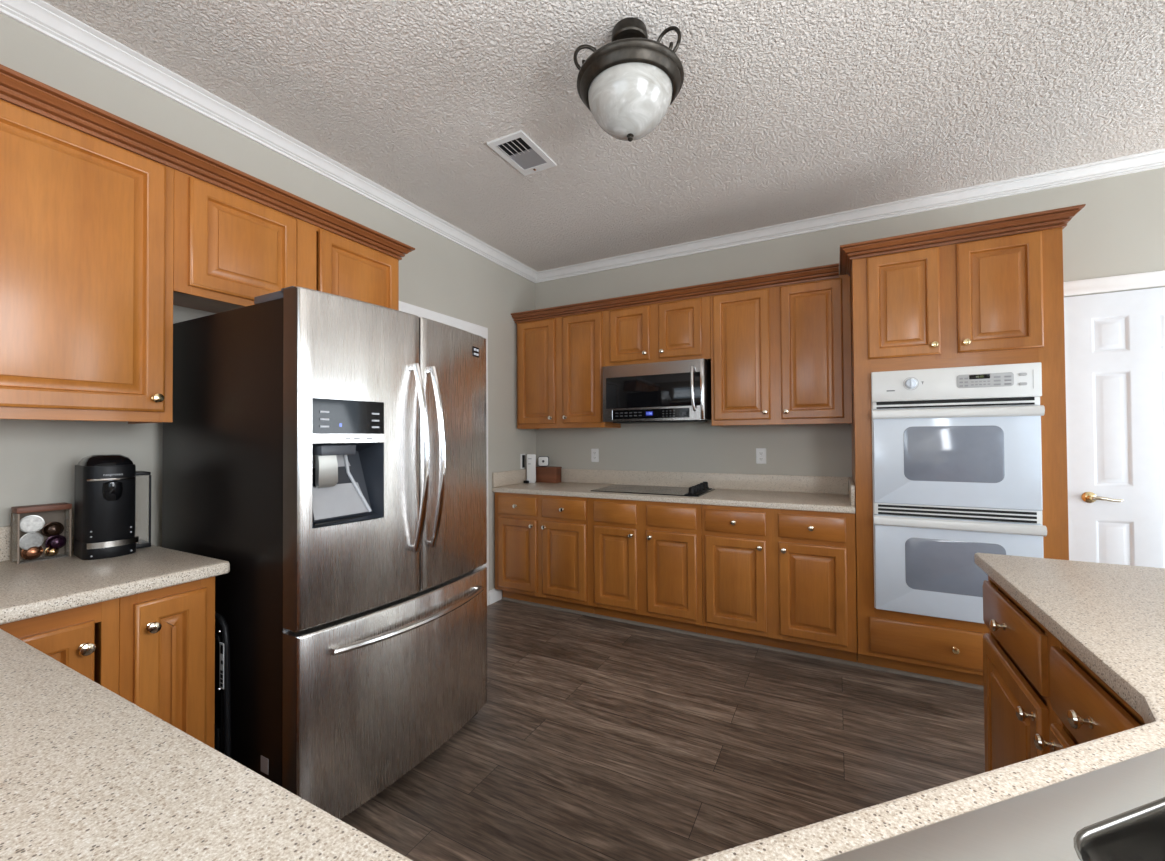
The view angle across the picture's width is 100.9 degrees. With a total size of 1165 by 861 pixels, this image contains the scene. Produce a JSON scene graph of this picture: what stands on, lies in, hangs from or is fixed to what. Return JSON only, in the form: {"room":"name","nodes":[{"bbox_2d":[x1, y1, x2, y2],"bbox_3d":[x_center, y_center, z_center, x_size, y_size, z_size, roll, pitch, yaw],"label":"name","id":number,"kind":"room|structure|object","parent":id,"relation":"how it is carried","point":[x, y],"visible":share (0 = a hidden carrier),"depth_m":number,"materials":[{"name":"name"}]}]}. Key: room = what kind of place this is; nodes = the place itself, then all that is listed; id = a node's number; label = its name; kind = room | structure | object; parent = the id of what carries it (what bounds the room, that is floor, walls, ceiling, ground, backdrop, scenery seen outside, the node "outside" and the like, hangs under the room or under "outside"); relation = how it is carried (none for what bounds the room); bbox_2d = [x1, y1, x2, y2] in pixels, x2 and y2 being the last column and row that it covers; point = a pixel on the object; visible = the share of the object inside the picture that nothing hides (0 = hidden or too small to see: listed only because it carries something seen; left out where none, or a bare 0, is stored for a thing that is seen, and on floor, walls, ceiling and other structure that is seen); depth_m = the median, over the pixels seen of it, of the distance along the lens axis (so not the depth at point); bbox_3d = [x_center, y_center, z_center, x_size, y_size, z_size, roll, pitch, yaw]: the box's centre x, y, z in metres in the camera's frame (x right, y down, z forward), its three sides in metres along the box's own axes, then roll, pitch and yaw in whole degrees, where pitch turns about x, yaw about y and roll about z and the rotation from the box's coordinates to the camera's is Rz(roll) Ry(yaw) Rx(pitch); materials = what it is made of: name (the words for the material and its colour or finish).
{"room":"kitchen","nodes":[
{"label":"kitchen","id":0,"kind":"room"},
{"bbox_2d":[0,13,535,596],"bbox_3d":[-1.416,-0.042,2.653,0.120,2.790,4.015,-1,-1,28],"label":"wall","id":1,"kind":"structure","parent":0,"point":[39,458],"depth_m":2.08,"materials":[{"name":"beige paint"}]},
{"bbox_2d":[0,512,137,561],"bbox_3d":[-2.010,0.369,1.364,0.019,0.112,1.160,-1,-1,28],"label":"backsplash","id":2,"kind":"structure","parent":1,"relation":"attached to","point":[5,532],"depth_m":1.58,"materials":[{"name":"stone"}]},
{"bbox_2d":[0,99,173,423],"bbox_3d":[-1.861,-0.498,1.289,0.371,0.930,1.148,-1,-1,28],"label":"upper cabinet","id":3,"kind":"object","parent":1,"relation":"attached to","point":[87,221],"visible":0.99,"depth_m":1.51,"materials":[{"name":"brown wood"}]},
{"bbox_2d":[0,0,537,282],"bbox_3d":[-1.335,-1.404,2.624,0.082,0.068,4.015,-1,-1,28],"label":"trim","id":4,"kind":"structure","parent":1,"relation":"attached to","point":[40,16],"depth_m":2.11,"materials":[{"name":"white paint"}]},
{"bbox_2d":[173,169,398,312],"bbox_3d":[-1.372,-0.725,2.254,0.340,0.455,1.010,-1,-1,28],"label":"upper cabinet","id":5,"kind":"object","parent":1,"relation":"attached to","point":[230,249],"visible":0.53,"depth_m":1.97,"materials":[{"name":"brown wood"}]},
{"bbox_2d":[0,64,414,259],"bbox_3d":[-1.610,-0.979,1.767,0.380,0.071,2.220,-1,-1,28],"label":"crown molding","id":6,"kind":"structure","parent":5,"relation":"on","point":[18,89],"depth_m":1.71,"materials":[{"name":"brown wood"}]},
{"bbox_2d":[399,301,488,605],"bbox_3d":[-1.020,0.273,3.373,0.139,2.175,0.986,-1,-1,28],"label":"door frame","id":7,"kind":"structure","parent":1,"relation":"in","point":[482,331],"depth_m":3.60,"materials":[{"name":"white paint"}]},
{"bbox_2d":[489,588,501,604],"bbox_3d":[-0.697,1.313,3.837,0.014,0.105,0.153,-1,-1,28],"label":"baseboard","id":8,"kind":"structure","parent":1,"relation":"attached to","point":[495,595],"depth_m":3.82,"materials":[{"name":"white paint"}]},
{"bbox_2d":[492,469,526,486],"bbox_3d":[-0.563,0.396,4.105,0.019,0.116,0.637,-1,-1,28],"label":"backsplash","id":9,"kind":"structure","parent":1,"relation":"attached to","point":[504,478],"depth_m":3.99,"materials":[{"name":"stone"}]},
{"bbox_2d":[520,454,524,468],"bbox_3d":[-0.517,0.269,4.205,0.012,0.130,0.070,-1,-1,28],"label":"wall switch","id":10,"kind":"object","parent":1,"relation":"attached to","point":[522,456],"visible":1,"depth_m":4.19,"materials":[{"name":"white plastic"}]},
{"bbox_2d":[43,0,1164,271],"bbox_3d":[1.369,-1.525,1.198,6.440,0.100,4.255,-1,-1,28],"label":"ceiling","id":11,"kind":"structure","parent":0,"point":[783,111],"depth_m":2.09,"materials":[{"name":"white paint"}]},
{"bbox_2d":[487,130,556,175],"bbox_3d":[-0.310,-1.437,2.513,0.210,0.018,0.330,-1,-1,28],"label":"ceiling vent","id":12,"kind":"object","parent":11,"relation":"in","point":[531,158],"visible":1,"depth_m":2.50,"materials":[{"name":"white plastic"}]},
{"bbox_2d":[573,17,683,141],"bbox_3d":[0.177,-1.255,1.754,0.398,0.407,0.388,-1,-1,28],"label":"ceiling light","id":13,"kind":"object","parent":11,"relation":"attached to","point":[629,84],"visible":1,"depth_m":1.66,"materials":[{"name":"white glass"}]},
{"bbox_2d":[340,599,984,860],"bbox_3d":[1.388,1.365,1.158,6.440,0.100,4.255,-1,-1,28],"label":"floor","id":14,"kind":"structure","parent":0,"point":[593,738],"depth_m":2.01,"materials":[{"name":"wood"}]},
{"bbox_2d":[0,598,118,694],"bbox_3d":[-1.618,0.899,1.351,0.709,0.876,0.280,-1,-1,28],"label":"base cabinet","id":15,"kind":"object","parent":14,"relation":"on","point":[67,636],"visible":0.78,"depth_m":1.26,"materials":[{"name":"brown wood"}]},
{"bbox_2d":[94,576,214,748],"bbox_3d":[-1.498,0.901,1.578,0.709,0.876,0.233,-1,-1,28],"label":"base cabinet","id":16,"kind":"object","parent":14,"relation":"on","point":[167,634],"visible":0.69,"depth_m":1.43,"materials":[{"name":"brown wood"}]},
{"bbox_2d":[214,612,230,757],"bbox_3d":[-1.333,0.977,1.675,0.395,0.725,0.024,-1,-1,28],"label":"step stool","id":17,"kind":"object","parent":14,"relation":"on","point":[222,740],"visible":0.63,"depth_m":1.59,"materials":[{"name":"black plastic"}]},
{"bbox_2d":[162,286,486,818],"bbox_3d":[-0.993,0.448,2.049,1.010,1.788,0.906,-1,-1,28],"label":"refrigerator","id":18,"kind":"object","parent":14,"relation":"on","point":[330,449],"visible":0.95,"depth_m":1.66,"materials":[{"name":"silver metal"}]},
{"bbox_2d":[495,492,593,613],"bbox_3d":[-0.198,0.925,3.885,0.829,0.876,0.674,-1,-1,28],"label":"base cabinet","id":19,"kind":"object","parent":14,"relation":"on","point":[541,541],"visible":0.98,"depth_m":3.62,"materials":[{"name":"brown wood"}]},
{"bbox_2d":[587,498,706,633],"bbox_3d":[0.532,0.915,3.500,0.817,0.876,0.674,-1,-1,28],"label":"base cabinet","id":20,"kind":"object","parent":14,"relation":"on","point":[645,557],"visible":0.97,"depth_m":3.23,"materials":[{"name":"brown wood"}]},
{"bbox_2d":[702,505,856,661],"bbox_3d":[1.271,0.905,3.110,0.850,0.876,0.674,-1,-1,28],"label":"base cabinet","id":21,"kind":"object","parent":14,"relation":"on","point":[779,578],"visible":0.98,"depth_m":2.83,"materials":[{"name":"brown wood"}]},
{"bbox_2d":[492,482,854,513],"bbox_3d":[0.541,0.458,3.521,2.514,0.038,0.639,-1,-1,28],"label":"countertop","id":22,"kind":"structure","parent":21,"relation":"on","point":[822,502],"depth_m":3.16,"materials":[{"name":"stone"}]},
{"bbox_2d":[527,454,535,482],"bbox_3d":[-0.447,0.331,4.196,0.080,0.248,0.027,0,-1,-1],"label":"router","id":23,"kind":"object","parent":22,"relation":"on","point":[531,458],"visible":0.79,"depth_m":4.18,"materials":[{"name":"white plastic"}]},
{"bbox_2d":[536,466,561,482],"bbox_3d":[-0.299,0.386,4.218,0.220,0.136,0.096,-1,-1,28],"label":"wooden box","id":24,"kind":"object","parent":22,"relation":"on","point":[548,474],"visible":0.93,"depth_m":4.17,"materials":[{"name":"brown wood"}]},
{"bbox_2d":[538,456,548,466],"bbox_3d":[-0.343,0.273,4.237,0.096,0.092,0.040,0,-1,4],"label":"security camera","id":25,"kind":"object","parent":24,"relation":"on","point":[543,461],"visible":1,"depth_m":4.22,"materials":[{"name":"grey plastic"}]},
{"bbox_2d":[590,482,714,496],"bbox_3d":[0.520,0.409,3.537,0.793,0.060,0.495,-1,-1,28],"label":"cooktop","id":26,"kind":"object","parent":22,"relation":"in","point":[700,489],"visible":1,"depth_m":3.46,"materials":[{"name":"black glass"}]},
{"bbox_2d":[502,597,983,689],"bbox_3d":[0.839,1.337,3.111,3.367,0.017,0.017,-1,-1,28],"label":"trim","id":27,"kind":"structure","parent":21,"relation":"attached to","point":[900,672],"depth_m":2.94,"materials":[{"name":"brown wood"}]},
{"bbox_2d":[839,204,1085,685],"bbox_3d":[2.025,0.154,2.713,0.989,2.357,0.687,-1,-1,28],"label":"tall cabinet","id":28,"kind":"object","parent":14,"relation":"on","point":[989,292],"visible":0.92,"depth_m":2.46,"materials":[{"name":"brown wood"}]},
{"bbox_2d":[871,362,1046,623],"bbox_3d":[2.005,0.321,2.687,0.690,1.274,0.653,-1,-1,28],"label":"double oven","id":29,"kind":"object","parent":28,"relation":"in","point":[957,451],"visible":0.97,"depth_m":2.43,"materials":[{"name":"white metal"}]},
{"bbox_2d":[983,576,1144,771],"bbox_3d":[1.345,0.875,1.000,0.661,0.876,0.998,-1,-1,28],"label":"base cabinet","id":30,"kind":"object","parent":14,"relation":"on","point":[1040,698],"visible":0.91,"depth_m":1.18,"materials":[{"name":"brown wood"}]},
{"bbox_3d":[-1.197,0.886,0.644,2.078,0.876,0.649,-1,-1,28],"label":"base cabinet","id":31,"kind":"object","parent":14,"relation":"on","visible":0},
{"bbox_2d":[0,545,1164,860],"bbox_3d":[-0.193,0.429,1.082,3.493,0.038,2.358,-1,-1,28],"label":"countertop","id":32,"kind":"structure","parent":31,"relation":"on","point":[88,773],"depth_m":0.59,"materials":[{"name":"stone"}]},
{"bbox_2d":[11,502,71,563],"bbox_3d":[-1.800,0.338,1.603,0.074,0.178,0.124,-1,-1,31],"label":"holder","id":33,"kind":"object","parent":32,"relation":"on","point":[54,512],"visible":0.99,"depth_m":1.60,"materials":[{"name":"brown wood"}]},
{"bbox_2d":[20,546,42,559],"bbox_3d":[-1.808,0.401,1.583,0.029,0.050,0.050,-1,-1,31],"label":"capsule","id":34,"kind":"object","parent":33,"relation":"in","point":[34,552],"visible":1,"depth_m":1.57,"materials":[{"name":"orange metal"}]},
{"bbox_2d":[20,532,43,549],"bbox_3d":[-1.819,0.363,1.583,0.029,0.058,0.058,-1,-1,22],"label":"capsule","id":35,"kind":"object","parent":33,"relation":"in","point":[28,540],"visible":0.98,"depth_m":1.58,"materials":[{"name":"silver metal"}]},
{"bbox_2d":[20,515,44,532],"bbox_3d":[-1.817,0.307,1.587,0.029,0.058,0.058,-1,-1,41],"label":"capsule","id":36,"kind":"object","parent":33,"relation":"in","point":[31,523],"visible":0.9,"depth_m":1.58,"materials":[{"name":"silver metal"}]},
{"bbox_2d":[44,548,58,555],"bbox_3d":[-1.784,0.408,1.621,0.029,0.034,0.034,-1,-1,31],"label":"capsule","id":37,"kind":"object","parent":33,"relation":"in","point":[48,551],"visible":1,"depth_m":1.61,"materials":[{"name":"gold metal"}]},
{"bbox_2d":[41,522,63,536],"bbox_3d":[-1.784,0.334,1.624,0.029,0.052,0.052,-1,-1,31],"label":"capsule","id":38,"kind":"object","parent":33,"relation":"in","point":[50,529],"visible":1,"depth_m":1.62,"materials":[{"name":"brown metal"}]},
{"bbox_2d":[45,535,65,548],"bbox_3d":[-1.780,0.379,1.630,0.029,0.050,0.050,-1,-1,31],"label":"capsule","id":39,"kind":"object","parent":33,"relation":"in","point":[58,541],"visible":1,"depth_m":1.62,"materials":[{"name":"purple metal"}]},
{"bbox_2d":[74,454,150,559],"bbox_3d":[-1.645,0.256,1.699,0.229,0.343,0.190,-1,-1,35],"label":"coffee machine","id":40,"kind":"object","parent":32,"relation":"on","point":[105,485],"visible":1,"depth_m":1.62,"materials":[{"name":"black plastic"}]},
{"bbox_2d":[821,748,1164,860],"bbox_3d":[0.474,0.490,0.228,0.841,0.201,0.562,0,-1,-17],"label":"sink","id":41,"kind":"object","parent":32,"relation":"in","point":[1115,812],"visible":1,"depth_m":0.48,"materials":[{"name":"metal"}]},
{"bbox_2d":[535,167,1164,487],"bbox_3d":[2.344,-0.060,3.006,6.440,2.790,0.120,-1,-1,28],"label":"wall","id":42,"kind":"structure","parent":0,"point":[1119,230],"depth_m":3.39,"materials":[{"name":"beige paint"}]},
{"bbox_2d":[517,311,620,428],"bbox_3d":[-0.133,-0.477,4.037,0.821,0.918,0.371,-1,-1,28],"label":"upper cabinet","id":43,"kind":"object","parent":42,"relation":"attached to","point":[560,360],"visible":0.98,"depth_m":3.91,"materials":[{"name":"brown wood"}]},
{"bbox_2d":[591,449,598,461],"bbox_3d":[0.106,0.212,4.111,0.070,0.114,0.009,-1,-1,28],"label":"wall outlet","id":44,"kind":"object","parent":42,"relation":"attached to","point":[594,452],"visible":1,"depth_m":4.11,"materials":[{"name":"white plastic"}]},
{"bbox_2d":[604,296,710,366],"bbox_3d":[0.591,-0.720,3.657,0.816,0.452,0.371,-1,-1,28],"label":"upper cabinet","id":45,"kind":"object","parent":42,"relation":"attached to","point":[677,330],"visible":0.91,"depth_m":3.52,"materials":[{"name":"brown wood"}]},
{"bbox_2d":[603,358,711,423],"bbox_3d":[0.574,-0.274,3.614,0.772,0.428,0.456,-1,-1,28],"label":"microwave","id":46,"kind":"object","parent":45,"relation":"attached to","point":[679,391],"visible":1,"depth_m":3.44,"materials":[{"name":"silver metal"}]},
{"bbox_2d":[511,263,838,323],"bbox_3d":[0.561,-0.967,3.662,2.453,0.071,0.362,-1,-1,28],"label":"crown molding","id":47,"kind":"structure","parent":42,"relation":"attached to","point":[830,271],"depth_m":3.39,"materials":[{"name":"brown wood"}]},
{"bbox_2d":[561,469,848,493],"bbox_3d":[0.685,0.384,3.796,2.474,0.116,0.019,-1,-1,28],"label":"backsplash","id":48,"kind":"structure","parent":42,"relation":"attached to","point":[760,482],"depth_m":3.61,"materials":[{"name":"stone"}]},
{"bbox_2d":[756,448,765,463],"bbox_3d":[1.293,0.185,3.485,0.070,0.114,0.009,-1,-1,28],"label":"wall outlet","id":49,"kind":"object","parent":42,"relation":"attached to","point":[760,452],"visible":1,"depth_m":3.48,"materials":[{"name":"white plastic"}]},
{"bbox_2d":[710,274,851,425],"bbox_3d":[1.332,-0.497,3.264,0.852,0.918,0.371,-1,-1,28],"label":"upper cabinet","id":50,"kind":"object","parent":42,"relation":"attached to","point":[781,355],"visible":0.98,"depth_m":3.11,"materials":[{"name":"brown wood"}]},
{"bbox_2d":[535,148,1164,282],"bbox_3d":[2.288,-1.422,2.936,6.200,0.068,0.082,-1,-1,28],"label":"trim","id":51,"kind":"structure","parent":42,"relation":"attached to","point":[1155,159],"depth_m":3.10,"materials":[{"name":"white paint"}]},
{"bbox_2d":[848,477,854,505],"bbox_3d":[1.648,0.366,2.949,0.019,0.116,0.618,-1,-1,28],"label":"backsplash","id":52,"kind":"structure","parent":42,"relation":"attached to","point":[851,483],"depth_m":2.68,"materials":[{"name":"stone"}]},
{"bbox_2d":[1064,270,1164,567],"bbox_3d":[3.034,0.238,2.603,0.811,2.173,0.184,-1,-1,28],"label":"door","id":53,"kind":"structure","parent":42,"relation":"in","point":[1115,341],"depth_m":2.63,"materials":[{"name":"white paint"}]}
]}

